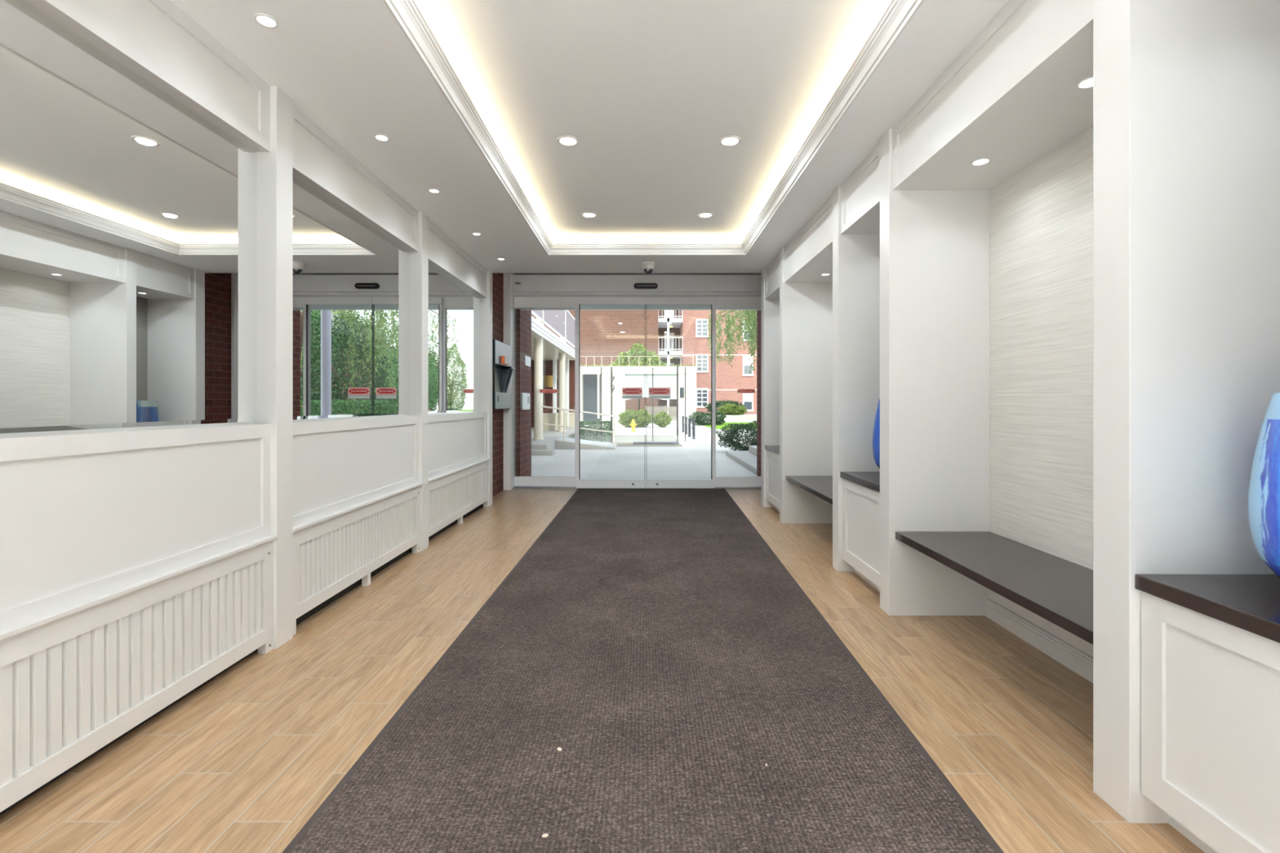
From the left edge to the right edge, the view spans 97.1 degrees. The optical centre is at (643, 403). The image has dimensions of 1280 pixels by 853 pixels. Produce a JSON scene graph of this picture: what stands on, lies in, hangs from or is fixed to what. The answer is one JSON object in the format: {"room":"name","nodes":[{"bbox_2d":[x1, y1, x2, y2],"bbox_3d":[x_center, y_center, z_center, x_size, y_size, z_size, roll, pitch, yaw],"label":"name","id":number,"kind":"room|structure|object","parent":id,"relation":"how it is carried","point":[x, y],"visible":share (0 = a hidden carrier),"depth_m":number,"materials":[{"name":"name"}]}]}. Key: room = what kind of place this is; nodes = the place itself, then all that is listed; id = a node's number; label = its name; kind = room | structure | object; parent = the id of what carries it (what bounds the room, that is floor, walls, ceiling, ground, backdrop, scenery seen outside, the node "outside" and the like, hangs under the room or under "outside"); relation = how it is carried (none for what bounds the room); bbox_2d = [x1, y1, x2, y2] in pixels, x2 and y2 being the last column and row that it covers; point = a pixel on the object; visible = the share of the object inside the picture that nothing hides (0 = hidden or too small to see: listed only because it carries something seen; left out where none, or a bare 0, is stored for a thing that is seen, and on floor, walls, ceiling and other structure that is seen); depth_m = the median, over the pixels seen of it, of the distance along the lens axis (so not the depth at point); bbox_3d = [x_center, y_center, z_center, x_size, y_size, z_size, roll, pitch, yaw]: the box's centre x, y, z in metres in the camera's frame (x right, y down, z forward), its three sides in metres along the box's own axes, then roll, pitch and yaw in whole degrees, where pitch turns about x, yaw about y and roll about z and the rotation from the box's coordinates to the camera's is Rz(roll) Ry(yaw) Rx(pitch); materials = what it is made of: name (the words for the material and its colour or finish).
{"room":"lobby","nodes":[
{"label":"lobby","id":0,"kind":"room"},
{"bbox_2d":[492,272,503,497],"bbox_3d":[-1.958,-0.345,7.120,0.205,3.000,1.320,0,0,0],"label":"brick wall","id":1,"kind":"structure","parent":0,"point":[497,277],"depth_m":7.21,"materials":[{"name":"brick"}]},
{"bbox_2d":[492,339,515,408],"bbox_3d":[-1.776,-0.340,7.074,0.158,0.820,0.832,0,0,0],"label":"station","id":2,"kind":"object","parent":1,"relation":"attached to","point":[502,368],"visible":0.77,"depth_m":7.06,"materials":[{"name":"metal"}]},
{"bbox_2d":[501,366,515,392],"bbox_3d":[-1.776,-0.301,7.390,0.158,0.343,0.200,0,0,0],"label":"hood","id":3,"kind":"object","parent":2,"relation":"attached to","point":[506,371],"depth_m":7.29,"materials":[{"name":"metal"}]},
{"bbox_2d":[503,272,515,489],"bbox_3d":[-1.806,-0.323,7.650,0.097,2.955,0.300,0,0,0],"label":"trim","id":4,"kind":"structure","parent":1,"relation":"attached to","point":[509,311],"depth_m":7.50,"materials":[{"name":"paint"}]},
{"bbox_2d":[515,309,531,475],"bbox_3d":[-2.150,-0.345,8.200,0.900,3.000,0.800,0,0,0],"label":"wall","id":5,"kind":"structure","parent":0,"point":[523,317],"depth_m":8.05,"materials":[{"name":"brick"}]},
{"bbox_2d":[520,392,529,409],"bbox_3d":[-1.684,-0.025,8.110,0.032,0.240,0.500,0,0,0],"label":"plate","id":6,"kind":"object","parent":5,"relation":"attached to","point":[525,397],"visible":1,"depth_m":8.03,"materials":[{"name":"white plastic"}]},
{"bbox_2d":[524,355,530,366],"bbox_3d":[-1.695,-0.615,8.310,0.010,0.140,0.380,0,0,0],"label":"plate","id":7,"kind":"object","parent":5,"relation":"attached to","point":[527,359],"visible":1,"depth_m":8.29,"materials":[{"name":"white plastic"}]},
{"bbox_2d":[514,297,576,486],"bbox_3d":[-1.320,-0.170,7.740,0.870,2.610,0.060,0,0,0],"label":"window","id":8,"kind":"structure","parent":5,"relation":"in","point":[519,302],"depth_m":7.71,"materials":[{"name":"white metal"}]},
{"bbox_2d":[512,485,761,488],"bbox_3d":[0.020,1.151,7.710,3.560,0.008,0.220,0,0,0],"label":"trim","id":9,"kind":"structure","parent":5,"relation":"attached to","point":[514,487],"depth_m":7.60,"materials":[{"name":"grey metal"}]},
{"bbox_2d":[515,297,761,310],"bbox_3d":[0.020,-1.370,7.835,3.560,0.150,0.090,0,0,0],"label":"trim","id":10,"kind":"structure","parent":5,"relation":"attached to","point":[582,307],"depth_m":7.79,"materials":[{"name":"white metal"}]},
{"bbox_2d":[169,0,1008,272],"bbox_3d":[0.000,-1.698,0.550,11.200,0.415,14.500,0,0,0],"label":"ceiling","id":11,"kind":"structure","parent":0,"point":[648,91],"depth_m":2.99,"materials":[{"name":"paint"}]},
{"bbox_2d":[253,13,278,27],"bbox_3d":[-1.465,-1.487,2.200,0.080,0.006,0.080,0,0,0],"label":"recessed light","id":12,"kind":"object","parent":11,"relation":"in","point":[267,20],"visible":1,"depth_m":2.20,"materials":[{"name":"white paint"}]},
{"bbox_2d":[373,133,389,141],"bbox_3d":[-1.465,-1.487,3.170,0.080,0.006,0.080,0,0,0],"label":"recessed light","id":13,"kind":"object","parent":11,"relation":"in","point":[380,137],"visible":1,"depth_m":3.17,"materials":[{"name":"white paint"}]},
{"bbox_2d":[556,135,578,146],"bbox_3d":[-0.475,-1.657,3.580,0.140,0.006,0.140,0,0,0],"label":"recessed light","id":14,"kind":"object","parent":11,"relation":"in","point":[565,140],"visible":1,"depth_m":3.58,"materials":[{"name":"glass"}]},
{"bbox_2d":[581,212,597,217],"bbox_3d":[-0.475,-1.657,4.990,0.140,0.006,0.140,0,0,0],"label":"recessed light","id":15,"kind":"object","parent":11,"relation":"in","point":[587,215],"visible":1,"depth_m":4.99,"materials":[{"name":"white paint"}]},
{"bbox_2d":[641,261,655,274],"bbox_3d":[0.056,-1.433,6.020,0.148,0.115,0.148,0,0,0],"label":"dome camera","id":16,"kind":"object","parent":11,"relation":"attached to","point":[648,267],"visible":1,"depth_m":5.97,"materials":[{"name":"white paint"}]},
{"bbox_2d":[382,0,924,254],"bbox_3d":[0.038,-1.531,3.555,1.995,0.098,4.218,0,0,0],"label":"trim","id":17,"kind":"structure","parent":11,"relation":"attached to","point":[407,14],"depth_m":3.02,"materials":[{"name":"white paint"}]},
{"bbox_2d":[697,212,713,217],"bbox_3d":[0.550,-1.657,4.990,0.140,0.006,0.140,0,0,0],"label":"recessed light","id":18,"kind":"object","parent":11,"relation":"in","point":[704,215],"visible":1,"depth_m":4.99,"materials":[{"name":"white paint"}]},
{"bbox_2d":[719,135,741,146],"bbox_3d":[0.550,-1.657,3.580,0.140,0.006,0.140,0,0,0],"label":"recessed light","id":19,"kind":"object","parent":11,"relation":"in","point":[730,140],"visible":1,"depth_m":3.58,"materials":[{"name":"glass"}]},
{"bbox_2d":[0,488,1204,852],"bbox_3d":[0.000,1.215,3.500,4.400,0.120,8.600,0,0,0],"label":"floor","id":20,"kind":"structure","parent":0,"point":[242,762],"depth_m":2.08,"materials":[{"name":"brown wood"}]},
{"bbox_2d":[0,535,278,815],"bbox_3d":[-1.787,0.887,1.752,0.146,0.535,1.805,0,0,0],"label":"radiator cover","id":21,"kind":"object","parent":20,"relation":"on","point":[77,679],"visible":0.98,"depth_m":1.88,"materials":[{"name":"white paint"}]},
{"bbox_2d":[293,482,422,635],"bbox_3d":[-1.787,0.887,3.589,0.146,0.535,1.622,0,0,0],"label":"radiator cover","id":22,"kind":"object","parent":20,"relation":"on","point":[336,553],"visible":0.93,"depth_m":3.36,"materials":[{"name":"white paint"}]},
{"bbox_2d":[428,458,489,540],"bbox_3d":[-1.787,0.887,5.433,0.146,0.535,1.805,0,0,0],"label":"radiator cover","id":23,"kind":"object","parent":20,"relation":"on","point":[455,495],"visible":0.91,"depth_m":5.28,"materials":[{"name":"white paint"}]},
{"bbox_2d":[282,488,1004,852],"bbox_3d":[0.078,1.151,3.300,2.044,0.008,8.600,0,0,0],"label":"carpet runner","id":24,"kind":"object","parent":20,"relation":"on","point":[655,638],"visible":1,"depth_m":2.02,"materials":[{"name":"carpet"}]},
{"bbox_2d":[764,445,779,511],"bbox_3d":[1.611,0.812,5.902,0.523,0.686,0.735,0,0,0],"label":"base cabinet","id":25,"kind":"object","parent":20,"relation":"on","point":[772,451],"visible":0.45,"depth_m":5.96,"materials":[{"name":"white paint"}]},
{"bbox_2d":[764,445,779,454],"bbox_3d":[1.610,0.489,5.902,0.522,0.041,0.735,0,0,0],"label":"countertop","id":26,"kind":"structure","parent":25,"relation":"on","point":[775,449],"depth_m":5.94,"materials":[{"name":"stone"}]},
{"bbox_2d":[840,471,879,592],"bbox_3d":[1.611,0.812,3.534,0.523,0.686,0.679,0,0,0],"label":"base cabinet","id":27,"kind":"object","parent":20,"relation":"on","point":[860,490],"visible":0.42,"depth_m":3.56,"materials":[{"name":"white paint"}]},
{"bbox_2d":[840,471,879,492],"bbox_3d":[1.610,0.489,3.534,0.522,0.041,0.679,0,0,0],"label":"countertop","id":28,"kind":"structure","parent":27,"relation":"on","point":[871,480],"depth_m":3.58,"materials":[{"name":"stone"}]},
{"bbox_2d":[871,397,879,469],"bbox_3d":[1.600,0.217,3.530,0.321,0.504,0.321,0,0,-14],"label":"vase","id":29,"kind":"object","parent":28,"relation":"on","point":[876,428],"visible":0.13,"depth_m":3.51,"materials":[{"name":"glass"}]},
{"bbox_2d":[1134,573,1279,852],"bbox_3d":[1.611,0.812,1.202,0.523,0.686,0.703,0,0,0],"label":"base cabinet","id":30,"kind":"object","parent":20,"relation":"on","point":[1211,642],"visible":1,"depth_m":1.37,"materials":[{"name":"white paint"}]},
{"bbox_2d":[1134,573,1279,643],"bbox_3d":[1.610,0.489,1.202,0.522,0.041,0.703,0,0,0],"label":"countertop","id":31,"kind":"structure","parent":30,"relation":"on","point":[1250,602],"depth_m":1.40,"materials":[{"name":"brown wood"}]},
{"bbox_2d":[1247,392,1279,577],"bbox_3d":[1.632,0.222,1.312,0.314,0.494,0.314,0,0,-25],"label":"vase","id":32,"kind":"object","parent":31,"relation":"on","point":[1264,491],"visible":1,"depth_m":1.35,"materials":[{"name":"glass"}]},
{"bbox_2d":[756,310,761,475],"bbox_3d":[2.200,-0.345,8.375,0.800,3.000,1.150,0,0,0],"label":"wall","id":33,"kind":"structure","parent":0,"point":[758,312],"depth_m":8.77,"materials":[{"name":"brick"}]},
{"bbox_2d":[715,297,761,486],"bbox_3d":[1.373,-0.170,7.740,0.855,2.610,0.060,0,0,0],"label":"window","id":34,"kind":"structure","parent":33,"relation":"in","point":[720,302],"depth_m":7.71,"materials":[{"name":"white metal"}]},
{"bbox_2d":[989,126,1093,569],"bbox_3d":[1.980,-0.345,2.830,0.200,3.000,7.260,0,0,0],"label":"wall","id":35,"kind":"structure","parent":0,"point":[1041,217],"depth_m":2.64,"materials":[{"name":"paint"}]},
{"bbox_2d":[761,268,779,506],"bbox_3d":[1.608,-0.168,6.335,0.544,2.645,0.130,0,0,0],"label":"trim","id":36,"kind":"structure","parent":35,"relation":"attached to","point":[770,307],"depth_m":6.27,"materials":[{"name":"white paint"}]},
{"bbox_2d":[764,253,779,298],"bbox_3d":[1.616,-1.323,5.902,0.528,0.335,0.735,0,0,0],"label":"trim","id":37,"kind":"structure","parent":35,"relation":"attached to","point":[772,270],"depth_m":5.96,"materials":[{"name":"white paint"}]},
{"bbox_2d":[779,248,832,523],"bbox_3d":[1.608,-0.168,5.482,0.544,2.645,0.105,0,0,0],"label":"trim","id":38,"kind":"structure","parent":35,"relation":"attached to","point":[806,308],"depth_m":5.43,"materials":[{"name":"white paint"}]},
{"bbox_2d":[783,194,832,282],"bbox_3d":[1.616,-1.323,4.710,0.528,0.335,1.440,0,0,0],"label":"trim","id":39,"kind":"structure","parent":35,"relation":"attached to","point":[808,255],"depth_m":4.73,"materials":[{"name":"white paint"}]},
{"bbox_2d":[785,475,832,504],"bbox_3d":[1.624,0.717,4.710,0.512,0.040,1.440,0,0,0],"label":"seat","id":40,"kind":"object","parent":35,"relation":"attached to","point":[821,486],"visible":0.33,"depth_m":4.87,"materials":[{"name":"brown wood"}]},
{"bbox_2d":[832,185,879,571],"bbox_3d":[1.608,-0.168,3.932,0.544,2.645,0.116,0,0,0],"label":"trim","id":41,"kind":"structure","parent":35,"relation":"attached to","point":[855,257],"depth_m":3.87,"materials":[{"name":"white paint"}]},
{"bbox_2d":[840,142,879,234],"bbox_3d":[1.616,-1.323,3.534,0.528,0.335,0.679,0,0,0],"label":"trim","id":42,"kind":"structure","parent":35,"relation":"attached to","point":[860,192],"depth_m":3.57,"materials":[{"name":"white paint"}]},
{"bbox_2d":[880,128,989,615],"bbox_3d":[1.608,-0.168,3.132,0.544,2.645,0.125,0,0,0],"label":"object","id":43,"kind":"structure","parent":35,"relation":"attached to","point":[935,244],"depth_m":3.07,"materials":[{"name":"white paint"}]},
{"bbox_2d":[970,157,991,165],"bbox_3d":[1.612,-1.152,2.700,0.084,0.006,0.084,0,0,0],"label":"recessed light","id":44,"kind":"object","parent":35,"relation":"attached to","point":[982,161],"visible":1,"depth_m":2.70,"materials":[{"name":"white paint"}]},
{"bbox_2d":[892,0,1093,190],"bbox_3d":[1.616,-1.323,2.375,0.528,0.335,1.390,0,0,0],"label":"trim","id":45,"kind":"structure","parent":35,"relation":"attached to","point":[1011,98],"depth_m":2.32,"materials":[{"name":"white paint"}]},
{"bbox_2d":[895,531,1093,644],"bbox_3d":[1.624,0.717,2.375,0.512,0.040,1.390,0,0,0],"label":"seat","id":46,"kind":"object","parent":35,"relation":"attached to","point":[1058,590],"visible":0.6,"depth_m":2.35,"materials":[{"name":"brown wood"}]},
{"bbox_2d":[984,598,1093,683],"bbox_3d":[1.867,1.106,2.375,0.027,0.098,1.390,0,0,0],"label":"baseboard","id":47,"kind":"structure","parent":35,"relation":"attached to","point":[1074,659],"depth_m":2.63,"materials":[{"name":"white paint"}]},
{"bbox_2d":[987,588,1093,657],"bbox_3d":[1.876,0.897,2.375,0.008,0.320,1.390,0,0,0],"label":"wall panel","id":48,"kind":"object","parent":35,"relation":"attached to","point":[1081,644],"visible":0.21,"depth_m":2.64,"materials":[{"name":"white paint"}]},
{"bbox_2d":[1075,75,1093,88],"bbox_3d":[1.605,-1.152,2.030,0.084,0.006,0.084,0,0,0],"label":"recessed light","id":49,"kind":"object","parent":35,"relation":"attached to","point":[1086,82],"visible":0.62,"depth_m":2.04,"materials":[{"name":"glass"}]},
{"bbox_2d":[1093,0,1279,823],"bbox_3d":[1.608,-0.168,1.617,0.544,2.645,0.127,0,0,0],"label":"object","id":50,"kind":"structure","parent":35,"relation":"attached to","point":[1186,93],"depth_m":1.55,"materials":[{"name":"white paint"}]},
{"bbox_3d":[-1.960,-0.345,2.830,0.200,3.000,7.260,0,0,0],"label":"wall","id":51,"kind":"structure","parent":0,"visible":0},
{"bbox_2d":[0,0,257,437],"bbox_3d":[-1.836,-0.541,1.752,0.049,1.276,1.805,0,0,0],"label":"wall mirror","id":52,"kind":"object","parent":51,"relation":"attached to","point":[128,216],"visible":0.93,"depth_m":1.93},
{"bbox_2d":[0,423,270,631],"bbox_3d":[-1.805,0.358,1.752,0.110,0.523,1.805,0,0,0],"label":"wall panel","id":53,"kind":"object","parent":51,"relation":"attached to","point":[85,516],"depth_m":1.89,"materials":[{"name":"white paint"}]},
{"bbox_2d":[23,0,270,151],"bbox_3d":[-1.805,-1.335,1.752,0.110,0.311,1.805,0,0,0],"label":"trim","id":54,"kind":"structure","parent":51,"relation":"attached to","point":[156,40],"depth_m":2.13,"materials":[{"name":"white paint"}]},
{"bbox_2d":[257,85,293,648],"bbox_3d":[-1.790,-0.168,2.716,0.140,2.645,0.123,0,0,0],"label":"trim","id":55,"kind":"structure","parent":51,"relation":"attached to","point":[275,166],"depth_m":2.68,"materials":[{"name":"white paint"}]},
{"bbox_2d":[293,175,409,422],"bbox_3d":[-1.836,-0.541,3.589,0.049,1.276,1.622,0,0,0],"label":"wall mirror","id":56,"kind":"object","parent":51,"relation":"attached to","point":[351,281],"visible":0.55,"depth_m":3.44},
{"bbox_2d":[293,415,417,527],"bbox_3d":[-1.805,0.358,3.589,0.110,0.523,1.622,0,0,0],"label":"trim","id":57,"kind":"structure","parent":51,"relation":"attached to","point":[339,464],"depth_m":3.37,"materials":[{"name":"white paint"}]},
{"bbox_2d":[293,105,417,251],"bbox_3d":[-1.805,-1.335,3.589,0.110,0.311,1.622,0,0,0],"label":"trim","id":58,"kind":"structure","parent":51,"relation":"attached to","point":[319,162],"depth_m":3.38,"materials":[{"name":"white paint"}]},
{"bbox_2d":[409,211,428,551],"bbox_3d":[-1.790,-0.168,4.465,0.140,2.645,0.130,0,0,0],"label":"trim","id":59,"kind":"structure","parent":51,"relation":"attached to","point":[419,260],"depth_m":4.40,"materials":[{"name":"white paint"}]},
{"bbox_2d":[428,263,481,414],"bbox_3d":[-1.836,-0.541,5.433,0.049,1.276,1.805,0,0,0],"label":"wall mirror","id":60,"kind":"object","parent":51,"relation":"attached to","point":[455,311],"visible":0.59,"depth_m":5.40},
{"bbox_2d":[428,411,486,479],"bbox_3d":[-1.805,0.358,5.433,0.110,0.523,1.805,0,0,0],"label":"trim","id":61,"kind":"structure","parent":51,"relation":"attached to","point":[456,441],"depth_m":5.30,"materials":[{"name":"white paint"}]},
{"bbox_2d":[428,220,486,297],"bbox_3d":[-1.805,-1.335,5.433,0.110,0.311,1.805,0,0,0],"label":"trim","id":62,"kind":"structure","parent":51,"relation":"attached to","point":[446,256],"depth_m":5.30,"materials":[{"name":"white paint"}]},
{"bbox_2d":[481,270,492,506],"bbox_3d":[-1.790,-0.168,6.397,0.140,2.645,0.125,0,0,0],"label":"trim","id":63,"kind":"structure","parent":51,"relation":"attached to","point":[486,303],"depth_m":6.33,"materials":[{"name":"white paint"}]},
{"bbox_3d":[1.820,-0.323,7.650,0.040,2.955,0.300,0,0,0],"label":"trim","id":64,"kind":"structure","parent":0,"visible":0},
{"bbox_2d":[511,272,761,297],"bbox_3d":[0.000,-1.623,7.649,3.600,0.355,0.262,0,0,0],"label":"housing","id":65,"kind":"object","parent":64,"relation":"attached to","point":[522,284],"visible":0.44,"depth_m":7.52,"materials":[{"name":"white metal"}]},
{"bbox_2d":[576,297,644,488],"bbox_3d":[-0.439,-0.141,7.657,0.933,2.577,0.066,0,0,0],"label":"door","id":66,"kind":"structure","parent":65,"relation":"attached to","point":[627,393],"depth_m":7.63,"materials":[{"name":"white metal"}]},
{"bbox_2d":[633,283,657,288],"bbox_3d":[0.035,-1.551,7.496,0.316,0.072,0.052,0,0,0],"label":"sensor","id":67,"kind":"object","parent":65,"relation":"attached to","point":[637,286],"visible":1,"depth_m":7.48,"materials":[{"name":"black plastic"}]},
{"bbox_2d":[645,297,715,488],"bbox_3d":[0.506,-0.141,7.657,0.932,2.577,0.066,0,0,0],"label":"door","id":68,"kind":"structure","parent":65,"relation":"attached to","point":[654,393],"depth_m":7.65,"materials":[{"name":"white metal"}]},
{"label":"outside","id":69,"kind":"structure","parent":0,"visible":0},
{"bbox_2d":[531,415,756,485],"bbox_3d":[0.000,1.280,48.900,120.000,0.250,82.200,0,0,0],"label":"ground","id":70,"kind":"structure","parent":69,"point":[691,460],"depth_m":11.48,"materials":[{"name":"concrete"}]},
{"bbox_2d":[531,449,555,455],"bbox_3d":[-4.500,1.105,12.700,5.000,0.100,0.400,0,0,0],"label":"step","id":71,"kind":"structure","parent":70,"relation":"on","point":[534,452],"depth_m":12.50,"materials":[{"name":"concrete"}]},
{"bbox_2d":[531,427,587,449],"bbox_3d":[-4.600,1.055,17.700,4.800,0.200,9.600,0,0,0],"label":"platform","id":72,"kind":"object","parent":70,"relation":"on","point":[549,437],"visible":0.14,"depth_m":15.49,"materials":[{"name":"concrete"}]},
{"bbox_2d":[533,337,543,440],"bbox_3d":[-2.700,-0.355,14.600,0.280,2.620,0.280,0,0,0],"label":"porch column","id":73,"kind":"structure","parent":72,"relation":"on","point":[538,342],"depth_m":14.50,"materials":[{"name":"beige paint"}]},
{"bbox_2d":[542,375,552,413],"bbox_3d":[-3.500,-0.035,21.300,0.520,1.980,0.520,0,0,0],"label":"lamp","id":74,"kind":"object","parent":72,"relation":"on","point":[548,380],"visible":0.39,"depth_m":21.11,"materials":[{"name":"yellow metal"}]},
{"bbox_2d":[542,413,558,431],"bbox_3d":[-3.270,0.655,19.800,0.516,0.600,0.440,0,0,0],"label":"planter box","id":75,"kind":"object","parent":72,"relation":"on","point":[548,418],"visible":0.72,"depth_m":19.60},
{"bbox_2d":[531,310,574,427],"bbox_3d":[-4.765,-2.195,15.920,4.470,6.300,12.840,0,0,0],"label":"building","id":76,"kind":"structure","parent":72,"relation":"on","point":[562,322],"depth_m":19.25,"materials":[{"name":"beige paint"}]},
{"bbox_2d":[552,356,556,413],"bbox_3d":[-3.205,-0.354,20.500,0.120,2.618,0.120,0,0,0],"label":"square post","id":77,"kind":"object","parent":72,"relation":"on","point":[554,358],"visible":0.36,"depth_m":20.44,"materials":[{"name":"paint"}]},
{"bbox_2d":[557,352,565,431],"bbox_3d":[-2.700,-0.355,18.800,0.280,2.620,0.280,0,0,0],"label":"porch column","id":78,"kind":"structure","parent":72,"relation":"on","point":[561,355],"depth_m":18.70,"materials":[{"name":"beige paint"}]},
{"bbox_2d":[557,412,568,429],"bbox_3d":[-2.959,0.655,20.800,0.359,0.600,0.440,0,0,0],"label":"planter box","id":79,"kind":"object","parent":72,"relation":"on","point":[566,413],"visible":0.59,"depth_m":20.60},
{"bbox_2d":[565,359,568,428],"bbox_3d":[-2.873,-0.354,21.400,0.120,2.618,0.120,0,0,0],"label":"square post","id":80,"kind":"object","parent":72,"relation":"on","point":[566,360],"visible":0.79,"depth_m":21.34,"materials":[{"name":"white plastic"}]},
{"bbox_2d":[568,412,574,428],"bbox_3d":[-2.708,0.655,21.700,0.373,0.600,0.440,0,0,0],"label":"planter box","id":81,"kind":"object","parent":72,"relation":"on","point":[571,415],"visible":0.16,"depth_m":21.50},
{"bbox_2d":[555,437,617,449],"bbox_3d":[-1.450,1.038,14.950,1.500,0.235,1.700,0,0,0],"label":"ramp","id":82,"kind":"object","parent":70,"relation":"on","point":[569,443],"visible":0.96,"depth_m":14.10,"materials":[{"name":"concrete"}]},
{"bbox_2d":[541,405,614,448],"bbox_3d":[-1.631,0.595,14.200,1.844,1.061,0.044,0,0,0],"label":"handrail","id":83,"kind":"object","parent":82,"relation":"on","point":[544,406],"visible":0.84,"depth_m":14.18,"materials":[{"name":"metal"}]},
{"bbox_2d":[531,310,657,420],"bbox_3d":[-3.990,-5.345,42.000,10.020,13.000,8.000,0,0,0],"label":"apartment building","id":84,"kind":"structure","parent":70,"relation":"on","point":[602,332],"depth_m":38.00,"materials":[{"name":"brick"}]},
{"bbox_2d":[617,408,652,427],"bbox_3d":[-0.384,0.723,26.836,1.691,0.937,1.368,0,0,0],"label":"bush","id":85,"kind":"object","parent":70,"relation":"on","point":[624,417],"visible":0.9,"depth_m":26.55,"materials":[{"name":"green plant"}]},
{"bbox_2d":[609,342,666,417],"bbox_3d":[-0.279,-1.199,33.230,3.441,4.714,2.530,0,0,0],"label":"dense tree","id":86,"kind":"object","parent":70,"relation":"on","point":[624,361],"visible":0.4,"depth_m":32.52,"materials":[{"name":"green plant"}]},
{"bbox_2d":[580,355,697,425],"bbox_3d":[-0.411,-0.677,30.425,6.735,3.665,1.150,0,0,0],"label":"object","id":87,"kind":"object","parent":70,"relation":"on","point":[634,376],"visible":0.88,"depth_m":29.95,"materials":[{"name":"white paint"}]},
{"bbox_2d":[644,405,676,420],"bbox_3d":[1.420,0.655,36.075,2.640,1.000,0.150,0,0,0],"label":"picket fence","id":88,"kind":"object","parent":70,"relation":"on","point":[656,410],"visible":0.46,"depth_m":36.00,"materials":[{"name":"white wood"}]},
{"bbox_2d":[653,410,672,427],"bbox_3d":[0.894,0.784,26.988,0.927,0.820,0.961,0,0,29],"label":"bush","id":89,"kind":"object","parent":70,"relation":"on","point":[664,418],"visible":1,"depth_m":26.78,"materials":[{"name":"green plant"}]},
{"bbox_2d":[692,418,695,439],"bbox_3d":[1.610,0.830,18.000,0.120,0.650,0.120,0,0,0],"label":"bollard","id":90,"kind":"object","parent":70,"relation":"on","point":[693,420],"visible":1,"depth_m":17.97,"materials":[{"name":"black metal"}]},
{"bbox_2d":[657,310,756,415],"bbox_3d":[4.360,-5.595,52.600,12.720,13.500,10.800,0,0,0],"label":"apartment building","id":91,"kind":"structure","parent":70,"relation":"on","point":[680,332],"depth_m":48.01,"materials":[{"name":"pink brick"}]},
{"bbox_2d":[743,393,751,400],"bbox_3d":[8.885,-0.541,47.974,0.670,0.648,0.009,0,0,0],"label":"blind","id":92,"kind":"object","parent":91,"relation":"hanging from","point":[747,397],"depth_m":47.97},
{"bbox_2d":[743,355,751,364],"bbox_3d":[8.885,-3.610,47.974,0.670,0.790,0.009,0,0,0],"label":"blind","id":93,"kind":"object","parent":91,"relation":"hanging from","point":[746,362],"depth_m":47.97,"materials":[{"name":"fabric"}]},
{"bbox_2d":[688,411,726,425],"bbox_3d":[3.308,0.795,29.081,1.740,0.819,1.446,0,0,-36],"label":"round bush","id":94,"kind":"object","parent":70,"relation":"on","point":[696,416],"visible":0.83,"depth_m":28.88,"materials":[{"name":"green plant"}]},
{"bbox_2d":[699,413,756,422],"bbox_3d":[16.800,0.935,34.950,26.400,0.440,3.100,0,0,0],"label":"concrete planter","id":95,"kind":"object","parent":70,"relation":"on","point":[744,417],"visible":0.03,"depth_m":33.40,"materials":[{"name":"concrete"}]},
{"bbox_2d":[702,400,746,413],"bbox_3d":[5.191,0.471,35.987,2.747,1.384,1.140,0,0,2],"label":"shrub","id":96,"kind":"object","parent":95,"relation":"in","point":[718,403],"visible":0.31,"depth_m":35.86,"materials":[{"name":"green plant"}]},
{"bbox_2d":[716,403,747,414],"bbox_3d":[5.520,0.579,35.015,2.016,1.165,1.617,0,0,0],"label":"shrub","id":97,"kind":"object","parent":95,"relation":"in","point":[726,408],"visible":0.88,"depth_m":34.58,"materials":[{"name":"green plant"}]},
{"bbox_2d":[703,422,756,429],"bbox_3d":[16.550,1.150,29.000,26.900,0.050,8.000,0,0,0],"label":"lawn","id":98,"kind":"structure","parent":70,"relation":"on","point":[717,427],"depth_m":29.18,"materials":[{"name":"green plant"}]},
{"bbox_2d":[705,310,756,373],"bbox_3d":[2.773,-1.028,15.089,4.241,4.379,4.576,0,0,-44],"label":"weeping tree","id":99,"kind":"object","parent":70,"relation":"on","point":[751,320],"visible":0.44,"depth_m":14.87,"materials":[{"name":"green plant"}]},
{"bbox_2d":[715,420,756,450],"bbox_3d":[2.404,0.783,13.193,1.225,0.768,1.237,0,0,-45],"label":"round bush","id":100,"kind":"object","parent":70,"relation":"on","point":[741,428],"visible":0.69,"depth_m":13.03,"materials":[{"name":"green plant"}]},
{"bbox_2d":[725,445,756,474],"bbox_3d":[2.290,1.035,10.755,0.920,0.240,3.590,0,0,0],"label":"concrete step","id":101,"kind":"structure","parent":70,"relation":"on","point":[748,459],"depth_m":11.18,"materials":[{"name":"concrete"}]},
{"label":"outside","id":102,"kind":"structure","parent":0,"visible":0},
{"bbox_2d":[583,435,682,446],"bbox_3d":[-3.475,1.152,17.650,9.050,0.006,5.300,0,0,0],"label":"asphalt","id":103,"kind":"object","parent":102,"point":[620,440],"visible":0.29,"depth_m":17.81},
{"bbox_2d":[580,420,613,441],"bbox_3d":[-1.450,0.856,17.498,1.032,0.652,1.074,0,0,0],"label":"clipped hedge","id":104,"kind":"object","parent":103,"relation":"on","point":[606,424],"visible":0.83,"depth_m":17.07,"materials":[{"name":"green plant"}]},
{"bbox_2d":[600,366,685,444],"bbox_3d":[0.012,0.033,16.359,2.547,2.244,1.318,0,0,0],"label":"metal frame","id":105,"kind":"object","parent":103,"relation":"on","point":[652,442],"visible":0.93,"depth_m":15.99,"materials":[{"name":"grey metal"}]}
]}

